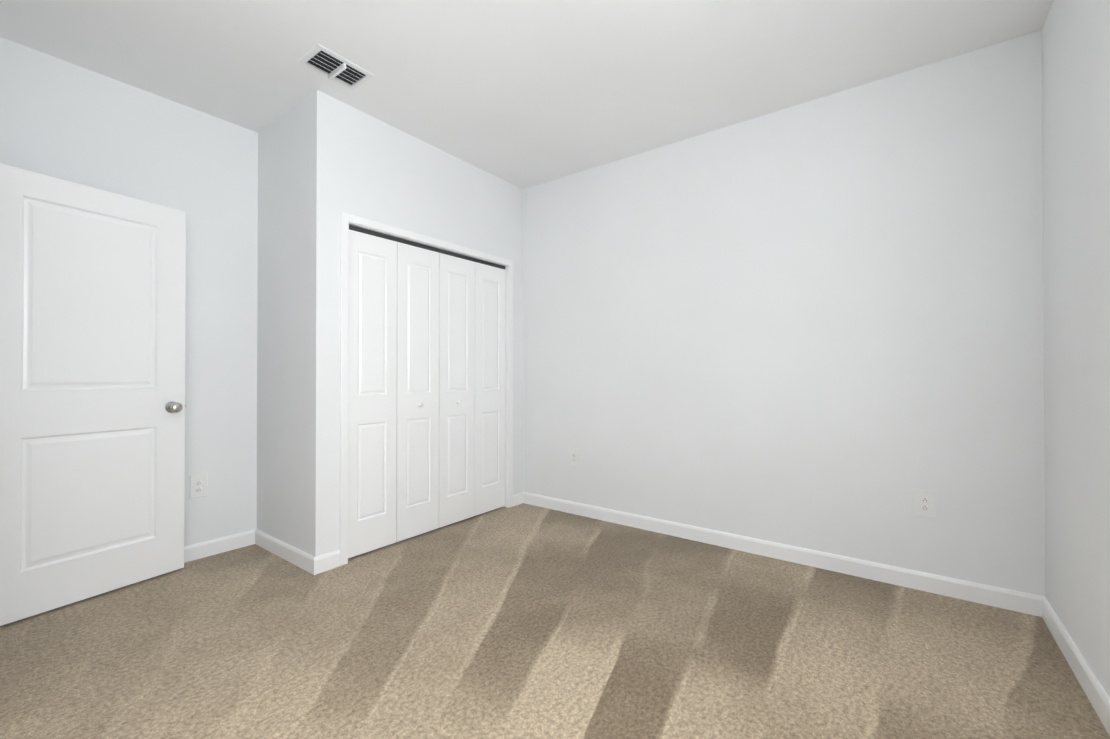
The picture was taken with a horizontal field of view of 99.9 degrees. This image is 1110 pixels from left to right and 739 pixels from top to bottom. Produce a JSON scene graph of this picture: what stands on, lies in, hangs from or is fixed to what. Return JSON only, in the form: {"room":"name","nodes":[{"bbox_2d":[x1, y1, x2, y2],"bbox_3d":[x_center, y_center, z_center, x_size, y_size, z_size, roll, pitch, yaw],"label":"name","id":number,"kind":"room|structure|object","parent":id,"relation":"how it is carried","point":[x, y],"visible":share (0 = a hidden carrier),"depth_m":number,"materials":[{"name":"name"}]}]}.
{"room":"empty bedroom","nodes":[
{"label":"empty bedroom","id":0,"kind":"room"},
{"bbox_2d":[0,37,257,545],"bbox_3d":[-2.790,-0.218,2.053,0.120,2.700,2.620,0,0,37],"label":"wall","id":1,"kind":"structure","parent":0,"point":[64,120],"depth_m":2.80,"materials":[{"name":"white paint"}]},
{"bbox_2d":[0,163,185,625],"bbox_3d":[-2.291,0.110,2.318,0.165,2.018,0.782,0,0,27],"label":"entry door","id":2,"kind":"structure","parent":1,"relation":"in","point":[92,382],"depth_m":2.28,"materials":[{"name":"white paint"}]},
{"bbox_2d":[190,473,207,498],"bbox_3d":[-2.144,0.701,2.807,0.008,0.140,0.089,0,0,37],"label":"electrical outlet","id":3,"kind":"object","parent":1,"relation":"attached to","point":[198,485],"visible":1,"depth_m":2.80,"materials":[{"name":"white plastic"}]},
{"bbox_2d":[184,530,251,562],"bbox_3d":[-2.310,1.089,2.576,0.014,0.092,1.195,0,0,37],"label":"baseboard","id":4,"kind":"structure","parent":1,"relation":"attached to","point":[196,551],"depth_m":2.87,"materials":[{"name":"white paint"}]},
{"bbox_2d":[257,90,335,556],"bbox_3d":[-1.661,-0.213,2.914,0.902,2.700,0.110,0,0,37],"label":"wall","id":5,"kind":"structure","parent":0,"point":[296,292],"depth_m":2.73,"materials":[{"name":"white paint"}]},
{"bbox_2d":[252,529,323,574],"bbox_3d":[-1.628,1.090,2.817,0.772,0.092,0.034,0,0,37],"label":"baseboard","id":6,"kind":"structure","parent":5,"relation":"attached to","point":[307,562],"depth_m":2.75,"materials":[{"name":"white paint"}]},
{"bbox_2d":[335,99,345,550],"bbox_3d":[-1.293,-0.214,2.745,0.110,2.700,0.058,0,0,37],"label":"wall","id":7,"kind":"structure","parent":0,"point":[340,150],"depth_m":2.70,"materials":[{"name":"white paint"}]},
{"bbox_2d":[345,104,522,494],"bbox_3d":[-0.797,-0.210,3.410,0.110,2.700,1.602,0,0,37],"label":"wall","id":8,"kind":"structure","parent":0,"point":[397,178],"depth_m":3.29,"materials":[{"name":"white paint"}]},
{"bbox_2d":[339,212,348,565],"bbox_3d":[-1.231,0.110,2.721,0.015,2.052,0.046,0,0,37],"label":"trim","id":9,"kind":"structure","parent":8,"relation":"attached to","point":[344,331],"depth_m":2.71,"materials":[{"name":"white paint"}]},
{"bbox_2d":[348,229,396,557],"bbox_3d":[-1.146,0.144,2.909,0.030,1.958,0.341,0,0,37],"label":"closet door leaf","id":10,"kind":"structure","parent":8,"relation":"in","point":[372,376],"depth_m":2.90,"materials":[{"name":"white paint"}]},
{"bbox_2d":[396,242,438,541],"bbox_3d":[-0.927,0.146,3.178,0.060,1.958,0.341,0,0,37],"label":"closet door leaf","id":11,"kind":"structure","parent":8,"relation":"in","point":[417,467],"depth_m":3.17,"materials":[{"name":"white paint"}]},
{"bbox_2d":[349,225,504,268],"bbox_3d":[-0.837,-0.850,3.333,0.024,0.023,1.384,0,0,37],"label":"door track","id":12,"kind":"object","parent":8,"relation":"attached to","point":[374,233],"depth_m":3.20,"materials":[{"name":"grey metal"}]},
{"bbox_2d":[349,222,507,507],"bbox_3d":[-0.850,0.130,3.337,0.108,2.020,1.424,0,0,37],"label":"trim","id":13,"kind":"structure","parent":8,"relation":"attached to","point":[506,371],"depth_m":3.86,"materials":[{"name":"white paint"}]},
{"bbox_2d":[349,214,508,264],"bbox_3d":[-0.800,-0.890,3.306,0.015,0.046,1.396,0,0,37],"label":"trim","id":14,"kind":"structure","parent":8,"relation":"attached to","point":[361,221],"depth_m":3.16,"materials":[{"name":"white paint"}]},
{"bbox_2d":[439,253,474,527],"bbox_3d":[-0.721,0.147,3.456,0.060,1.958,0.341,0,0,37],"label":"closet door leaf","id":15,"kind":"structure","parent":8,"relation":"in","point":[456,389],"depth_m":3.45,"materials":[{"name":"white paint"}]},
{"bbox_2d":[475,262,504,515],"bbox_3d":[-0.526,0.149,3.742,0.030,1.958,0.341,0,0,37],"label":"closet door leaf","id":16,"kind":"structure","parent":8,"relation":"in","point":[489,388],"depth_m":3.73,"materials":[{"name":"white paint"}]},
{"bbox_2d":[508,260,512,507],"bbox_3d":[-0.369,0.117,3.878,0.015,2.052,0.046,0,0,37],"label":"trim","id":17,"kind":"structure","parent":8,"relation":"attached to","point":[510,384],"depth_m":3.87,"materials":[{"name":"white paint"}]},
{"bbox_2d":[0,0,1052,188],"bbox_3d":[-0.628,-1.621,1.579,4.264,0.100,4.690,0,0,37],"label":"ceiling","id":18,"kind":"structure","parent":0,"point":[523,94],"depth_m":2.33,"materials":[{"name":"white paint"}]},
{"bbox_2d":[308,51,364,84],"bbox_3d":[-1.134,-1.717,2.425,0.169,0.299,0.254,0,0,37],"label":"boot","id":19,"kind":"object","parent":18,"relation":"attached to","point":[335,67],"visible":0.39,"depth_m":2.41,"materials":[{"name":"grey metal"}]},
{"bbox_2d":[298,43,373,89],"bbox_3d":[-1.134,-1.566,2.424,0.213,0.060,0.298,0,0,37],"label":"air vent register","id":20,"kind":"object","parent":19,"relation":"attached to","point":[312,53],"visible":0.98,"depth_m":2.40,"materials":[{"name":"white metal"}]},
{"bbox_2d":[0,503,1109,738],"bbox_3d":[-0.628,1.159,1.562,4.264,0.060,4.690,0,0,37],"label":"floor","id":21,"kind":"structure","parent":0,"point":[524,621],"depth_m":1.87,"materials":[{"name":"carpet"}]},
{"bbox_2d":[523,30,1044,595],"bbox_3d":[0.708,-0.210,3.363,4.164,2.700,0.120,0,0,37],"label":"wall","id":22,"kind":"structure","parent":0,"point":[817,324],"depth_m":2.68,"materials":[{"name":"white paint"}]},
{"bbox_2d":[569,448,578,466],"bbox_3d":[0.150,0.697,3.693,0.089,0.140,0.008,0,0,37],"label":"electrical outlet","id":23,"kind":"object","parent":22,"relation":"attached to","point":[573,457],"visible":1,"depth_m":3.69,"materials":[{"name":"white plastic"}]},
{"bbox_2d":[516,492,1039,615],"bbox_3d":[0.961,1.092,3.066,3.112,0.092,0.040,0,0,37],"label":"baseboard","id":24,"kind":"structure","parent":22,"relation":"attached to","point":[1008,599],"depth_m":2.68,"materials":[{"name":"white paint"}]},
{"bbox_2d":[914,489,935,518],"bbox_3d":[1.898,0.689,2.391,0.089,0.140,0.008,0,0,37],"label":"electrical outlet","id":25,"kind":"object","parent":22,"relation":"attached to","point":[924,503],"visible":1,"depth_m":2.39,"materials":[{"name":"white plastic"}]},
{"bbox_2d":[1042,0,1109,696],"bbox_3d":[1.780,-0.222,1.417,0.120,2.700,1.720,0,0,37],"label":"wall","id":26,"kind":"structure","parent":0,"point":[1076,153],"depth_m":1.72,"materials":[{"name":"white paint"}]},
{"bbox_2d":[1036,596,1109,735],"bbox_3d":[1.054,1.076,0.547,0.014,0.092,3.970,0,0,37],"label":"baseboard","id":27,"kind":"structure","parent":26,"relation":"attached to","point":[1041,606],"depth_m":1.70,"materials":[{"name":"white paint"}]}
]}

